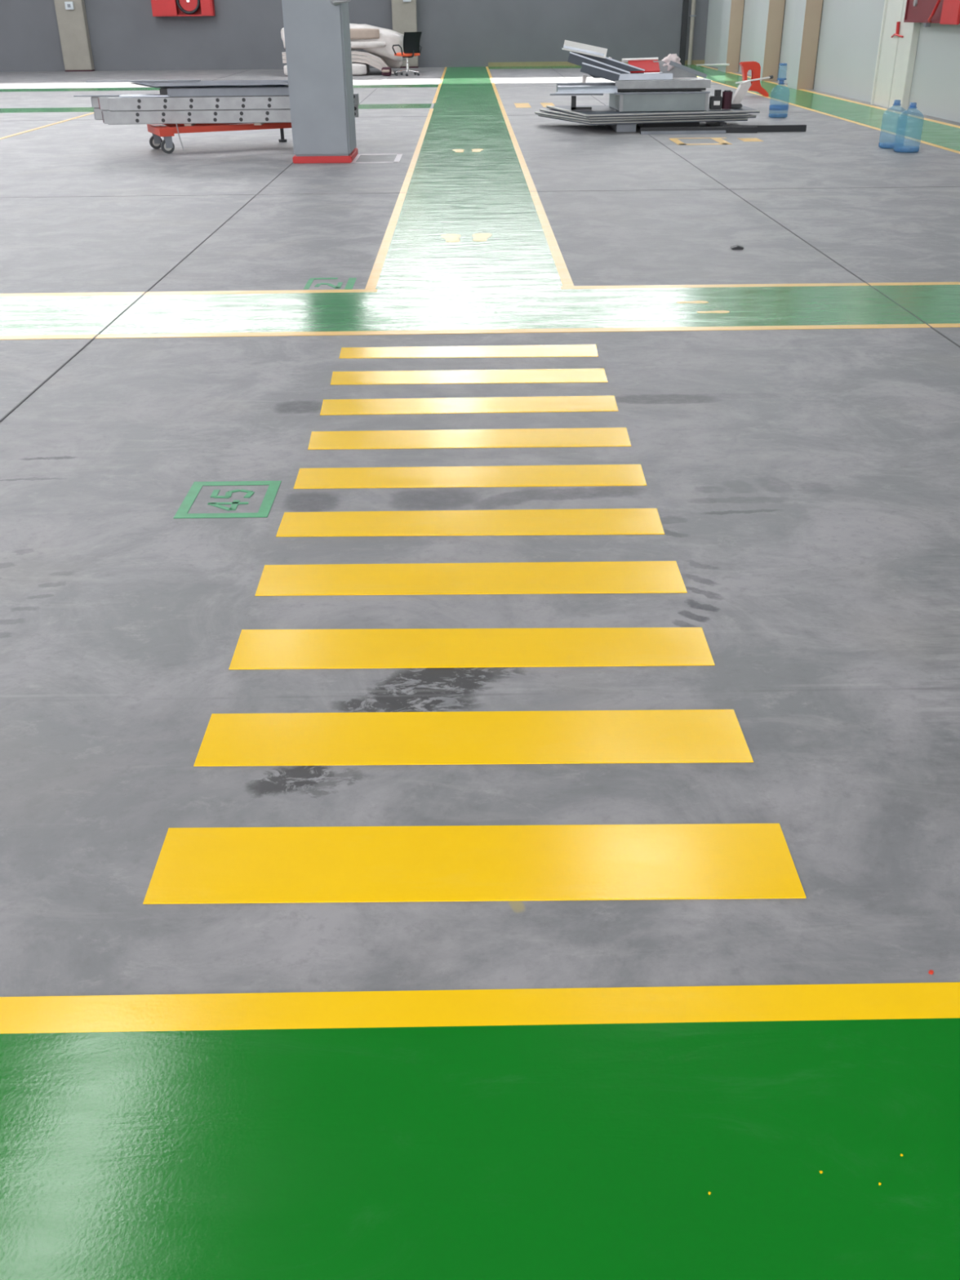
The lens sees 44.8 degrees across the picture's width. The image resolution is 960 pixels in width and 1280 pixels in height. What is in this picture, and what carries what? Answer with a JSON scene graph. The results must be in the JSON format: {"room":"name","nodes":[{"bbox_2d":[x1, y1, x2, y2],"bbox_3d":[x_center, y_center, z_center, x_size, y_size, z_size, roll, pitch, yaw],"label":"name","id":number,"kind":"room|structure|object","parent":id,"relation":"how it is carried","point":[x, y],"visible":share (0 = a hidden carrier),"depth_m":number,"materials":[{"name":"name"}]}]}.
{"room":"factory floor","nodes":[
{"label":"factory floor","id":0,"kind":"room"},
{"bbox_2d":[0,0,708,71],"bbox_3d":[-7.056,-19.986,30.999,27.340,8.600,0.300,-1,28,0],"label":"wall","id":1,"kind":"structure","parent":0,"point":[125,35],"depth_m":32.50,"materials":[{"name":"grey paint"}]},
{"bbox_2d":[53,0,94,71],"bbox_3d":[-11.284,-18.515,31.409,0.758,5.700,0.280,-1,28,0],"label":"pilaster","id":2,"kind":"object","parent":1,"relation":"attached to","point":[73,25],"visible":1,"depth_m":32.24,"materials":[{"name":"beige paint"}]},
{"bbox_2d":[64,1,74,9],"bbox_3d":[-11.236,-17.355,31.838,0.220,0.190,0.070,-1,28,0],"label":"switch box","id":3,"kind":"object","parent":2,"relation":"attached to","point":[68,5],"visible":1,"depth_m":31.82,"materials":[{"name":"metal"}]},
{"bbox_2d":[151,0,215,16],"bbox_3d":[-8.170,-17.640,31.875,1.660,0.980,0.330,-1,28,0],"label":"cabinet","id":4,"kind":"object","parent":1,"relation":"attached to","point":[159,7],"visible":1,"depth_m":31.92,"materials":[{"name":"red metal"}]},
{"bbox_2d":[391,0,418,68],"bbox_3d":[-2.105,-18.637,31.456,0.678,5.700,0.280,-1,28,0],"label":"pilaster","id":5,"kind":"object","parent":1,"relation":"attached to","point":[404,18],"visible":0.46,"depth_m":32.12,"materials":[{"name":"beige paint"}]},
{"bbox_2d":[488,60,704,66],"bbox_3d":[3.294,-16.312,32.928,6.120,0.110,0.030,-1,28,0],"label":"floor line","id":6,"kind":"structure","parent":1,"relation":"attached to","point":[693,62],"depth_m":32.91,"materials":[{"name":"paint"}]},
{"bbox_2d":[679,0,688,64],"bbox_3d":[5.683,-18.762,31.589,0.150,5.650,0.096,-1,28,0],"label":"channel","id":7,"kind":"object","parent":1,"relation":"attached to","point":[686,2],"visible":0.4,"depth_m":32.50,"materials":[{"name":"black metal"}]},
{"bbox_2d":[687,0,696,64],"bbox_3d":[5.875,-20.027,30.855,0.160,8.570,0.185,-1,28,0],"label":"downpipe","id":8,"kind":"object","parent":1,"relation":"attached to","point":[692,15],"visible":1,"depth_m":32.44,"materials":[{"name":"metal"}]},
{"bbox_2d":[0,66,959,996],"bbox_3d":[-6.784,-5.955,14.319,27.340,0.203,43.000,-1,28,0],"label":"floor","id":9,"kind":"structure","parent":0,"point":[803,485],"depth_m":3.47,"materials":[{"name":"concrete"}]},
{"bbox_2d":[0,112,93,139],"bbox_3d":[-6.245,-6.526,15.154,0.080,0.003,9.000,-1,28,0],"label":"painted line","id":10,"kind":"object","parent":9,"relation":"on","point":[22,132],"visible":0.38,"depth_m":16.79,"materials":[{"name":"yellow paint"}]},
{"bbox_2d":[0,103,431,112],"bbox_3d":[-7.023,-8.944,19.635,12.395,0.003,1.000,-1,28,0],"label":"walkway","id":11,"kind":"object","parent":9,"relation":"on","point":[394,105],"visible":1,"depth_m":19.61,"materials":[{"name":"green paint"}]},
{"bbox_2d":[146,122,291,153],"bbox_3d":[-3.019,-6.019,13.809,1.695,0.331,0.796,-13,31,-21],"label":"trolley","id":12,"kind":"object","parent":9,"relation":"on","point":[166,131],"visible":0.71,"depth_m":13.50,"materials":[{"name":"metal"}]},
{"bbox_2d":[105,109,291,124],"bbox_3d":[-2.901,-6.018,13.377,2.760,0.138,0.101,-1,28,0],"label":"beam","id":13,"kind":"structure","parent":12,"relation":"on","point":[233,116],"depth_m":13.33,"materials":[{"name":"metal"}]},
{"bbox_2d":[106,95,290,111],"bbox_3d":[-2.897,-6.142,13.310,2.692,0.138,0.101,-1,28,0],"label":"beam","id":14,"kind":"structure","parent":13,"relation":"on","point":[246,102],"depth_m":13.27,"materials":[{"name":"metal"}]},
{"bbox_2d":[119,94,169,97],"bbox_3d":[-3.816,-6.211,13.285,0.570,0.017,0.120,-1,28,0],"label":"strip","id":15,"kind":"object","parent":14,"relation":"on","point":[122,95],"visible":1,"depth_m":13.23,"materials":[{"name":"metal"}]},
{"bbox_2d":[159,86,288,96],"bbox_3d":[-2.624,-6.335,13.420,2.040,0.085,0.450,-1,28,0],"label":"box","id":16,"kind":"object","parent":14,"relation":"on","point":[273,91],"visible":0.49,"depth_m":13.22,"materials":[{"name":"metal"}]},
{"bbox_2d":[131,83,288,88],"bbox_3d":[-2.942,-6.511,13.639,2.670,0.008,1.150,-1,28,0],"label":"metal sheet","id":17,"kind":"object","parent":16,"relation":"on","point":[255,86],"visible":0.25,"depth_m":13.30,"materials":[{"name":"metal"}]},
{"bbox_2d":[129,80,288,86],"bbox_3d":[-2.973,-6.538,13.658,2.670,0.009,1.150,-1,28,0],"label":"metal sheet","id":18,"kind":"object","parent":17,"relation":"on","point":[222,82],"visible":0.72,"depth_m":13.63,"materials":[{"name":"grey metal"}]},
{"bbox_2d":[85,80,200,82],"bbox_3d":[-4.042,-6.713,13.976,1.360,0.012,0.060,-1,28,0],"label":"strip","id":19,"kind":"object","parent":18,"relation":"on","point":[131,80],"visible":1,"depth_m":13.95,"materials":[{"name":"grey metal"}]},
{"bbox_3d":[-3.361,-6.048,13.612,0.080,0.024,0.530,-1,28,0],"label":"spacer","id":20,"kind":"object","parent":12,"relation":"on","visible":0},
{"bbox_2d":[102,110,109,124],"bbox_3d":[-2.957,-6.079,13.491,2.812,0.138,0.101,-1,28,0],"label":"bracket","id":21,"kind":"structure","parent":20,"relation":"on","point":[104,114],"depth_m":13.44,"materials":[{"name":"metal"}]},
{"bbox_2d":[97,96,119,110],"bbox_3d":[-2.968,-6.203,13.424,2.832,0.138,0.101,-1,28,0],"label":"beam","id":22,"kind":"structure","parent":21,"relation":"on","point":[103,102],"depth_m":13.38,"materials":[{"name":"metal"}]},
{"bbox_2d":[93,105,359,119],"bbox_3d":[-2.958,-6.161,13.594,3.072,0.125,0.101,-1,28,0],"label":"beam","id":23,"kind":"structure","parent":20,"relation":"on","point":[97,112],"depth_m":13.55,"materials":[{"name":"metal"}]},
{"bbox_2d":[90,93,359,107],"bbox_3d":[-2.959,-6.273,13.534,3.092,0.122,0.101,-1,28,0],"label":"beam","id":24,"kind":"structure","parent":23,"relation":"on","point":[95,103],"depth_m":13.49,"materials":[{"name":"metal"}]},
{"bbox_2d":[73,93,159,97],"bbox_3d":[-3.913,-6.288,13.435,1.520,0.012,0.100,-1,28,0],"label":"strip","id":25,"kind":"object","parent":24,"relation":"on","point":[76,95],"visible":0.5,"depth_m":13.39,"materials":[{"name":"metal"}]},
{"bbox_2d":[0,84,438,91],"bbox_3d":[-7.087,-11.752,24.823,12.395,0.003,1.000,-1,28,0],"label":"walkway","id":26,"kind":"object","parent":9,"relation":"on","point":[434,85],"visible":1,"depth_m":24.83,"materials":[{"name":"green paint"}]},
{"bbox_2d":[173,480,281,518],"bbox_3d":[-0.831,-0.468,3.861,0.300,0.002,0.325,-1,28,0],"label":"stencilled number","id":27,"kind":"object","parent":9,"relation":"on","point":[265,507],"visible":1,"depth_m":3.84,"materials":[{"name":"green paint"}]},
{"bbox_2d":[283,65,287,75],"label":"cushion","id":28,"kind":"object","parent":9,"relation":"on","point":[285,68],"depth_m":28.92,"materials":[{"name":"white fabric"}]},
{"bbox_2d":[281,0,358,163],"bbox_3d":[-1.721,-9.044,10.708,0.626,8.580,0.844,-1,28,0],"label":"concrete pillar","id":29,"kind":"structure","parent":9,"relation":"on","point":[317,33],"depth_m":12.04,"materials":[{"name":"grey concrete"}]},
{"bbox_2d":[329,0,351,5],"bbox_3d":[-1.418,-6.473,11.709,0.220,0.157,0.269,-5,29,-8],"label":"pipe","id":30,"kind":"object","parent":29,"relation":"attached to","point":[335,2],"visible":1,"depth_m":11.63,"materials":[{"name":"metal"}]},
{"bbox_2d":[303,277,356,288],"bbox_3d":[-0.886,-2.114,6.902,0.285,0.002,0.330,-1,28,0],"label":"floor marking","id":31,"kind":"object","parent":9,"relation":"on","point":[351,282],"visible":1,"depth_m":6.89,"materials":[{"name":"green paint"}]},
{"bbox_2d":[351,62,369,75],"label":"cushion","id":32,"kind":"object","parent":9,"relation":"on","point":[358,68],"depth_m":28.95,"materials":[{"name":"white fabric"}]},
{"bbox_2d":[282,57,382,70],"bbox_3d":[-3.596,-14.481,29.380,2.656,0.357,0.665,-1,28,0],"label":"mattress","id":33,"kind":"object","parent":32,"relation":"on","point":[353,60],"visible":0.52,"depth_m":29.06,"materials":[{"name":"beige fabric"}]},
{"bbox_2d":[282,54,384,67],"bbox_3d":[-3.573,-14.519,29.359,2.704,0.442,0.665,-1,28,0],"label":"mattress","id":34,"kind":"object","parent":33,"relation":"on","point":[357,56],"visible":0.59,"depth_m":29.02,"materials":[{"name":"beige fabric"}]},
{"bbox_2d":[281,50,394,74],"bbox_3d":[-3.550,-14.557,29.339,2.751,0.526,0.665,-1,28,0],"label":"mattress","id":35,"kind":"object","parent":34,"relation":"on","point":[370,55],"visible":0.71,"depth_m":29.01,"materials":[{"name":"beige fabric"}]},
{"bbox_2d":[280,23,405,67],"bbox_3d":[-3.469,-15.221,29.815,3.089,1.041,1.908,-1,28,0],"label":"wrapped bundle","id":36,"kind":"object","parent":35,"relation":"on","point":[378,41],"visible":0.5,"depth_m":29.04,"materials":[{"name":"beige fabric"}]},
{"bbox_2d":[350,153,402,163],"bbox_3d":[-1.126,-5.274,12.745,0.520,0.002,0.840,-1,28,0],"label":"floor marking","id":37,"kind":"object","parent":9,"relation":"on","point":[398,156],"visible":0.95,"depth_m":12.74,"materials":[{"name":"white paint"}]},
{"bbox_2d":[381,66,391,75],"bbox_3d":[-2.306,-14.019,28.704,0.245,0.204,0.236,-1,28,0],"label":"bag","id":38,"kind":"object","parent":9,"relation":"on","point":[385,71],"visible":1,"depth_m":28.63,"materials":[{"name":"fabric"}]},
{"bbox_2d":[391,31,422,75],"bbox_3d":[-1.788,-14.451,28.695,0.614,0.959,0.682,-19,34,-31],"label":"office chair","id":39,"kind":"object","parent":9,"relation":"on","point":[411,46],"visible":1,"depth_m":28.46,"materials":[{"name":"orange fabric"}]},
{"bbox_2d":[338,344,598,358],"bbox_3d":[-0.052,-1.358,5.490,1.221,0.003,0.220,-1,28,0],"label":"crosswalk stripe","id":40,"kind":"object","parent":9,"relation":"on","point":[552,350],"visible":1,"depth_m":5.49,"materials":[{"name":"yellow paint"}]},
{"bbox_2d":[364,66,573,290],"bbox_3d":[-0.221,-9.120,19.828,1.215,0.004,29.840,-1,28,0],"label":"walkway","id":41,"kind":"object","parent":9,"relation":"on","point":[485,236],"visible":1,"depth_m":9.31,"materials":[{"name":"green paint"}]},
{"bbox_2d":[307,427,631,449],"bbox_3d":[-0.040,-0.757,4.380,1.209,0.003,0.215,-1,28,0],"label":"crosswalk stripe","id":42,"kind":"object","parent":9,"relation":"on","point":[571,437],"visible":1,"depth_m":4.38,"materials":[{"name":"yellow paint"}]},
{"bbox_2d":[320,395,618,415],"bbox_3d":[-0.045,-0.959,4.752,1.211,0.003,0.213,-1,28,0],"label":"crosswalk stripe","id":43,"kind":"object","parent":9,"relation":"on","point":[554,403],"visible":1,"depth_m":4.75,"materials":[{"name":"yellow paint"}]},
{"bbox_2d":[330,368,608,384],"bbox_3d":[-0.050,-1.157,5.118,1.215,0.003,0.218,-1,28,0],"label":"crosswalk stripe","id":44,"kind":"object","parent":9,"relation":"on","point":[582,375],"visible":1,"depth_m":5.12,"materials":[{"name":"yellow paint"}]},
{"bbox_2d":[275,508,664,537],"bbox_3d":[-0.029,-0.367,3.660,1.200,0.003,0.214,-1,28,0],"label":"crosswalk stripe","id":45,"kind":"object","parent":9,"relation":"on","point":[584,521],"visible":1,"depth_m":3.66,"materials":[{"name":"yellow paint"}]},
{"bbox_2d":[293,464,646,488],"bbox_3d":[-0.033,-0.564,4.023,1.205,0.003,0.207,-1,28,0],"label":"crosswalk stripe","id":46,"kind":"object","parent":9,"relation":"on","point":[582,475],"visible":1,"depth_m":4.02,"materials":[{"name":"yellow paint"}]},
{"bbox_2d":[254,560,687,595],"bbox_3d":[-0.027,-0.174,3.303,1.199,0.003,0.216,-1,28,0],"label":"crosswalk stripe","id":47,"kind":"object","parent":9,"relation":"on","point":[641,576],"visible":1,"depth_m":3.30,"materials":[{"name":"yellow paint"}]},
{"bbox_2d":[228,626,715,669],"bbox_3d":[-0.021,0.018,2.948,1.199,0.003,0.218,-1,28,0],"label":"crosswalk stripe","id":48,"kind":"object","parent":9,"relation":"on","point":[363,648],"visible":1,"depth_m":2.94,"materials":[{"name":"yellow paint"}]},
{"bbox_2d":[193,709,753,766],"bbox_3d":[-0.016,0.216,2.583,1.199,0.003,0.223,-1,28,0],"label":"crosswalk stripe","id":49,"kind":"object","parent":9,"relation":"on","point":[677,735],"visible":1,"depth_m":2.58,"materials":[{"name":"yellow paint"}]},
{"bbox_2d":[142,823,806,904],"bbox_3d":[-0.011,0.420,2.205,1.207,0.003,0.231,-1,28,0],"label":"crosswalk stripe","id":50,"kind":"object","parent":9,"relation":"on","point":[676,861],"visible":1,"depth_m":2.20,"materials":[{"name":"yellow paint"}]},
{"bbox_2d":[0,982,959,1279],"bbox_3d":[-0.776,0.858,1.413,14.440,0.003,1.145,-1,28,0],"label":"walkway","id":51,"kind":"object","parent":9,"relation":"on","point":[571,1133],"visible":1,"depth_m":1.67,"materials":[{"name":"green paint"}]},
{"bbox_2d":[0,281,959,339],"bbox_3d":[-2.836,-1.739,6.247,18.440,0.004,1.155,-1,28,0],"label":"walkway","id":52,"kind":"object","parent":9,"relation":"on","point":[713,307],"visible":1,"depth_m":6.24,"materials":[{"name":"green paint"}]},
{"bbox_2d":[514,102,531,107],"bbox_3d":[0.715,-8.987,19.565,0.250,0.002,1.050,-1,28,0],"label":"floor marking","id":53,"kind":"object","parent":9,"relation":"on","point":[517,104],"depth_m":19.50,"materials":[{"name":"yellow paint"}]},
{"bbox_2d":[488,66,581,69],"bbox_3d":[2.592,-15.898,32.291,4.720,0.003,1.470,-1,28,0],"label":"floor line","id":54,"kind":"object","parent":9,"relation":"on","point":[506,67],"visible":0.64,"depth_m":32.22,"materials":[{"name":"yellow paint"}]},
{"bbox_2d":[540,102,555,106],"bbox_3d":[1.145,-9.005,19.589,0.210,0.002,1.000,-1,28,0],"label":"floor marking","id":55,"kind":"object","parent":9,"relation":"on","point":[544,104],"depth_m":19.62,"materials":[{"name":"yellow paint"}]},
{"bbox_2d":[608,124,635,132],"bbox_3d":[1.902,-6.938,15.656,0.250,0.098,1.100,-1,28,0],"label":"support block","id":56,"kind":"object","parent":9,"relation":"on","point":[617,127],"visible":0.64,"depth_m":15.18,"materials":[{"name":"metal"}]},
{"bbox_2d":[638,122,699,127],"bbox_3d":[2.551,-6.995,15.748,0.750,0.098,0.500,-1,28,0],"label":"support block","id":57,"kind":"object","parent":9,"relation":"on","point":[672,124],"visible":0.43,"depth_m":15.53,"materials":[{"name":"black metal"}]},
{"bbox_2d":[537,114,748,124],"bbox_3d":[2.172,-7.033,15.687,2.711,0.030,1.562,-1,28,0],"label":"panel","id":58,"kind":"object","parent":57,"relation":"on","point":[544,116],"visible":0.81,"depth_m":15.19,"materials":[{"name":"metal"}]},
{"bbox_2d":[534,111,756,122],"bbox_3d":[2.205,-7.064,15.670,2.762,0.028,1.519,-3,29,-5],"label":"panel","id":59,"kind":"object","parent":58,"relation":"on","point":[749,116],"visible":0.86,"depth_m":15.17,"materials":[{"name":"metal"}]},
{"bbox_2d":[539,108,748,119],"bbox_3d":[2.162,-7.069,15.611,2.651,0.026,1.662,-1,28,0],"label":"panel","id":60,"kind":"object","parent":59,"relation":"on","point":[553,111],"visible":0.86,"depth_m":15.07,"materials":[{"name":"metal"}]},
{"bbox_2d":[546,104,759,117],"bbox_3d":[2.292,-7.090,15.576,2.712,0.030,1.719,-1,28,0],"label":"panel","id":61,"kind":"object","parent":60,"relation":"on","point":[597,110],"visible":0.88,"depth_m":15.17,"materials":[{"name":"metal"}]},
{"bbox_2d":[570,95,591,110],"bbox_3d":[1.350,-7.147,15.486,0.270,0.170,0.070,-1,28,0],"label":"bracket","id":62,"kind":"object","parent":61,"relation":"on","point":[573,107],"visible":1,"depth_m":15.48,"materials":[{"name":"black metal"}]},
{"bbox_2d":[608,88,710,111],"bbox_3d":[2.350,-7.254,15.578,1.252,0.252,1.030,-2,28,-2],"label":"metal box","id":63,"kind":"object","parent":61,"relation":"on","point":[624,100],"depth_m":15.17,"materials":[{"name":"metal"}]},
{"bbox_2d":[550,85,617,95],"bbox_3d":[1.364,-7.244,15.336,0.880,0.110,0.300,1,28,3],"label":"trough","id":64,"kind":"object","parent":63,"relation":"on","point":[562,90],"visible":0.98,"depth_m":15.23,"materials":[{"name":"metal"}]},
{"bbox_2d":[555,81,615,91],"bbox_3d":[1.429,-7.487,15.752,0.780,0.100,0.200,-1,28,0],"label":"channel","id":65,"kind":"object","parent":63,"relation":"on","point":[612,83],"visible":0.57,"depth_m":15.65,"materials":[{"name":"metal"}]},
{"bbox_2d":[582,74,586,83],"bbox_3d":[1.409,-7.551,15.660,0.060,0.100,0.040,-1,28,0],"label":"support block","id":66,"kind":"object","parent":65,"relation":"on","point":[584,77],"visible":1,"depth_m":15.64,"materials":[{"name":"grey metal"}]},
{"bbox_2d":[614,78,711,88],"bbox_3d":[2.397,-7.386,15.448,1.250,0.095,0.450,-1,28,0],"label":"channel","id":67,"kind":"object","parent":63,"relation":"on","point":[674,82],"visible":0.83,"depth_m":15.25,"materials":[{"name":"grey metal"}]},
{"bbox_2d":[580,62,620,81],"bbox_3d":[1.578,-7.457,15.292,0.530,0.246,0.060,-1,28,0],"label":"channel","id":68,"kind":"object","parent":67,"relation":"on","point":[588,68],"visible":1,"depth_m":15.27,"materials":[{"name":"metal"}]},
{"bbox_2d":[618,72,672,79],"bbox_3d":[2.171,-7.507,15.494,0.740,0.073,0.350,-1,28,0],"label":"metal tray","id":69,"kind":"object","parent":67,"relation":"on","point":[646,76],"visible":0.74,"depth_m":15.34,"materials":[{"name":"silver metal"}]},
{"bbox_2d":[567,51,630,73],"bbox_3d":[1.564,-7.546,15.323,0.837,0.370,0.060,-1,28,0],"label":"channel","id":70,"kind":"object","parent":69,"relation":"on","point":[575,59],"visible":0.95,"depth_m":15.28,"materials":[{"name":"metal"}]},
{"bbox_2d":[561,40,607,58],"bbox_3d":[1.370,-7.747,15.253,0.582,0.223,0.228,-1,28,0],"label":"plate","id":71,"kind":"object","parent":70,"relation":"on","point":[582,48],"visible":1,"depth_m":15.16,"materials":[{"name":"white plastic"}]},
{"bbox_2d":[571,51,644,73],"bbox_3d":[1.680,-7.612,15.374,1.001,0.424,0.070,-1,28,0],"label":"channel","id":72,"kind":"object","parent":69,"relation":"on","point":[607,60],"visible":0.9,"depth_m":15.35,"materials":[{"name":"metal"}]},
{"bbox_2d":[622,57,659,72],"bbox_3d":[2.137,-7.637,15.464,0.483,0.177,0.238,-1,28,0],"label":"board","id":73,"kind":"object","parent":69,"relation":"on","point":[646,64],"visible":0.99,"depth_m":15.47,"materials":[{"name":"paint"}]},
{"bbox_2d":[662,53,681,71],"bbox_3d":[2.535,-7.696,15.532,0.311,0.232,0.251,-1,28,0],"label":"crumpled cloth","id":74,"kind":"object","parent":69,"relation":"on","point":[673,57],"visible":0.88,"depth_m":15.46,"materials":[{"name":"white fabric"}]},
{"bbox_2d":[653,60,697,78],"bbox_3d":[2.609,-7.621,15.546,0.620,0.210,0.040,-1,28,0],"label":"plate","id":75,"kind":"object","parent":67,"relation":"on","point":[677,73],"visible":0.82,"depth_m":15.54,"materials":[{"name":"metal"}]},
{"bbox_2d":[668,60,706,78],"bbox_3d":[2.736,-7.502,15.305,0.508,0.216,0.040,-1,28,0],"label":"metal bar","id":76,"kind":"object","parent":67,"relation":"on","point":[672,63],"visible":1,"depth_m":15.29,"materials":[{"name":"metal"}]},
{"bbox_2d":[708,89,722,109],"bbox_3d":[3.102,-7.106,15.306,0.150,0.235,0.123,-1,28,0],"label":"box","id":77,"kind":"object","parent":61,"relation":"on","point":[716,100],"visible":1,"depth_m":15.27,"materials":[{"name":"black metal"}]},
{"bbox_2d":[721,89,733,109],"bbox_3d":[3.256,-7.124,15.345,0.130,0.225,0.130,-1,28,0],"label":"roll","id":78,"kind":"object","parent":61,"relation":"on","point":[726,94],"visible":1,"depth_m":15.31,"materials":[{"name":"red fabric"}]},
{"bbox_2d":[730,75,773,107],"bbox_3d":[3.645,-7.334,15.568,0.661,0.375,0.222,-9,30,-15],"label":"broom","id":79,"kind":"object","parent":61,"relation":"on","point":[741,91],"visible":0.84,"depth_m":15.48,"materials":[{"name":"white plastic"}]},
{"bbox_2d":[640,130,725,134],"bbox_3d":[2.597,-6.487,14.875,1.080,0.035,0.060,-1,28,0],"label":"strip","id":80,"kind":"object","parent":9,"relation":"on","point":[660,132],"visible":1,"depth_m":14.85,"materials":[{"name":"grey metal"}]},
{"bbox_2d":[640,126,757,133],"bbox_3d":[2.806,-6.541,14.933,1.500,0.072,0.070,-1,28,0],"label":"tube","id":81,"kind":"object","parent":9,"relation":"on","point":[728,129],"visible":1,"depth_m":14.90,"materials":[{"name":"metal"}]},
{"bbox_2d":[669,137,732,145],"bbox_3d":[2.688,-6.020,14.048,0.720,0.002,0.820,-1,28,0],"label":"bay outline","id":82,"kind":"object","parent":9,"relation":"on","point":[676,140],"visible":1,"depth_m":14.02,"materials":[{"name":"yellow paint"}]},
{"bbox_2d":[706,121,726,126],"bbox_3d":[3.168,-6.931,15.619,0.080,0.098,1.000,-1,28,0],"label":"support block","id":83,"kind":"object","parent":9,"relation":"on","point":[708,123],"visible":0.43,"depth_m":15.41,"materials":[{"name":"black metal"}]},
{"bbox_2d":[717,0,744,72],"bbox_3d":[6.200,-18.075,27.233,0.320,8.580,1.030,-1,28,0],"label":"wall column","id":84,"kind":"structure","parent":9,"relation":"on","point":[732,17],"depth_m":28.58,"materials":[{"name":"beige paint"}]},
{"bbox_2d":[730,244,743,249],"bbox_3d":[1.715,-2.622,7.768,0.080,0.022,0.060,-1,28,0],"label":"scrap","id":85,"kind":"object","parent":9,"relation":"on","point":[735,246],"visible":1,"depth_m":7.75,"materials":[{"name":"black metal"}]},
{"bbox_2d":[737,137,763,141],"bbox_3d":[3.287,-6.081,14.148,0.240,0.002,0.400,-1,28,0],"label":"floor marking","id":86,"kind":"object","parent":9,"relation":"on","point":[740,139],"depth_m":14.13,"materials":[{"name":"yellow paint"}]},
{"bbox_2d":[722,124,806,132],"bbox_3d":[3.670,-6.606,15.028,1.070,0.078,0.080,-1,28,0],"label":"tube","id":87,"kind":"object","parent":9,"relation":"on","point":[761,128],"visible":0.78,"depth_m":14.99,"materials":[{"name":"metal"}]},
{"bbox_2d":[753,0,786,81],"bbox_3d":[6.234,-16.123,23.628,0.340,8.580,1.030,-1,28,0],"label":"wall column","id":88,"kind":"structure","parent":9,"relation":"on","point":[771,13],"depth_m":24.95,"materials":[{"name":"beige paint"}]},
{"bbox_2d":[768,80,788,118],"bbox_3d":[4.339,-7.835,16.850,0.275,0.494,0.275,7,29,13],"label":"water jug","id":89,"kind":"object","parent":9,"relation":"on","point":[771,107],"visible":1,"depth_m":16.84,"materials":[{"name":"blue plastic"}]},
{"bbox_2d":[777,62,786,79],"bbox_3d":[4.336,-8.147,16.681,0.134,0.214,0.134,-1,28,0],"label":"cup","id":90,"kind":"object","parent":89,"relation":"on","point":[780,64],"visible":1,"depth_m":16.64,"materials":[{"name":"blue plastic"}]},
{"bbox_2d":[786,0,823,89],"bbox_3d":[6.278,-14.660,20.924,0.320,8.580,0.780,-1,28,0],"label":"wall column","id":91,"kind":"structure","parent":9,"relation":"on","point":[808,13],"depth_m":22.37,"materials":[{"name":"beige paint"}]},
{"bbox_2d":[682,64,959,153],"bbox_3d":[5.716,-9.185,19.832,1.220,0.003,29.700,-1,28,0],"label":"walkway","id":92,"kind":"object","parent":9,"relation":"on","point":[938,134],"visible":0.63,"depth_m":17.42,"materials":[{"name":"green paint"}]},
{"bbox_2d":[696,63,729,66],"bbox_3d":[5.988,-14.858,30.070,0.044,0.218,4.302,-1,28,0],"label":"pipe","id":93,"kind":"object","parent":92,"relation":"on","point":[708,64],"visible":1,"depth_m":29.81,"materials":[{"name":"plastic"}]},
{"bbox_2d":[739,61,768,97],"bbox_3d":[4.895,-10.019,20.792,0.540,0.570,0.180,-1,28,0],"label":"plastic stool","id":94,"kind":"object","parent":92,"relation":"on","point":[754,66],"visible":0.88,"depth_m":20.70,"materials":[{"name":"red plastic"}]},
{"bbox_2d":[878,99,903,148],"bbox_3d":[4.656,-5.802,13.088,0.272,0.494,0.272,-23,35,-35],"label":"water jug","id":95,"kind":"object","parent":9,"relation":"on","point":[896,102],"visible":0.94,"depth_m":13.09,"materials":[{"name":"blue plastic"}]},
{"bbox_2d":[870,0,920,111],"bbox_3d":[6.429,-12.207,16.391,0.130,8.580,1.430,-1,28,0],"label":"steel column","id":96,"kind":"structure","parent":9,"relation":"on","point":[895,57],"depth_m":18.03,"materials":[{"name":"white metal"}]},
{"bbox_2d":[890,22,903,37],"bbox_3d":[6.385,-9.336,17.814,0.079,0.225,0.506,-1,28,0],"label":"wall bracket","id":97,"kind":"object","parent":96,"relation":"attached to","point":[897,30],"visible":1,"depth_m":17.79,"materials":[{"name":"red metal"}]},
{"bbox_2d":[893,102,919,152],"bbox_3d":[4.696,-5.602,12.719,0.272,0.494,0.272,-1,28,0],"label":"water jug","id":98,"kind":"object","parent":9,"relation":"on","point":[913,104],"visible":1,"depth_m":12.72,"materials":[{"name":"blue plastic"}]},
{"bbox_2d":[704,0,959,122],"bbox_3d":[6.696,-9.931,12.162,0.300,8.600,42.700,-1,28,0],"label":"wall","id":99,"kind":"structure","parent":0,"point":[851,29],"depth_m":20.05,"materials":[{"name":"white paint"}]},
{"bbox_2d":[903,0,959,26],"bbox_3d":[6.364,-9.041,16.006,0.340,1.080,2.220,-1,28,0],"label":"upper cabinet","id":100,"kind":"object","parent":99,"relation":"attached to","point":[926,11],"visible":1,"depth_m":16.13,"materials":[{"name":"red metal"}]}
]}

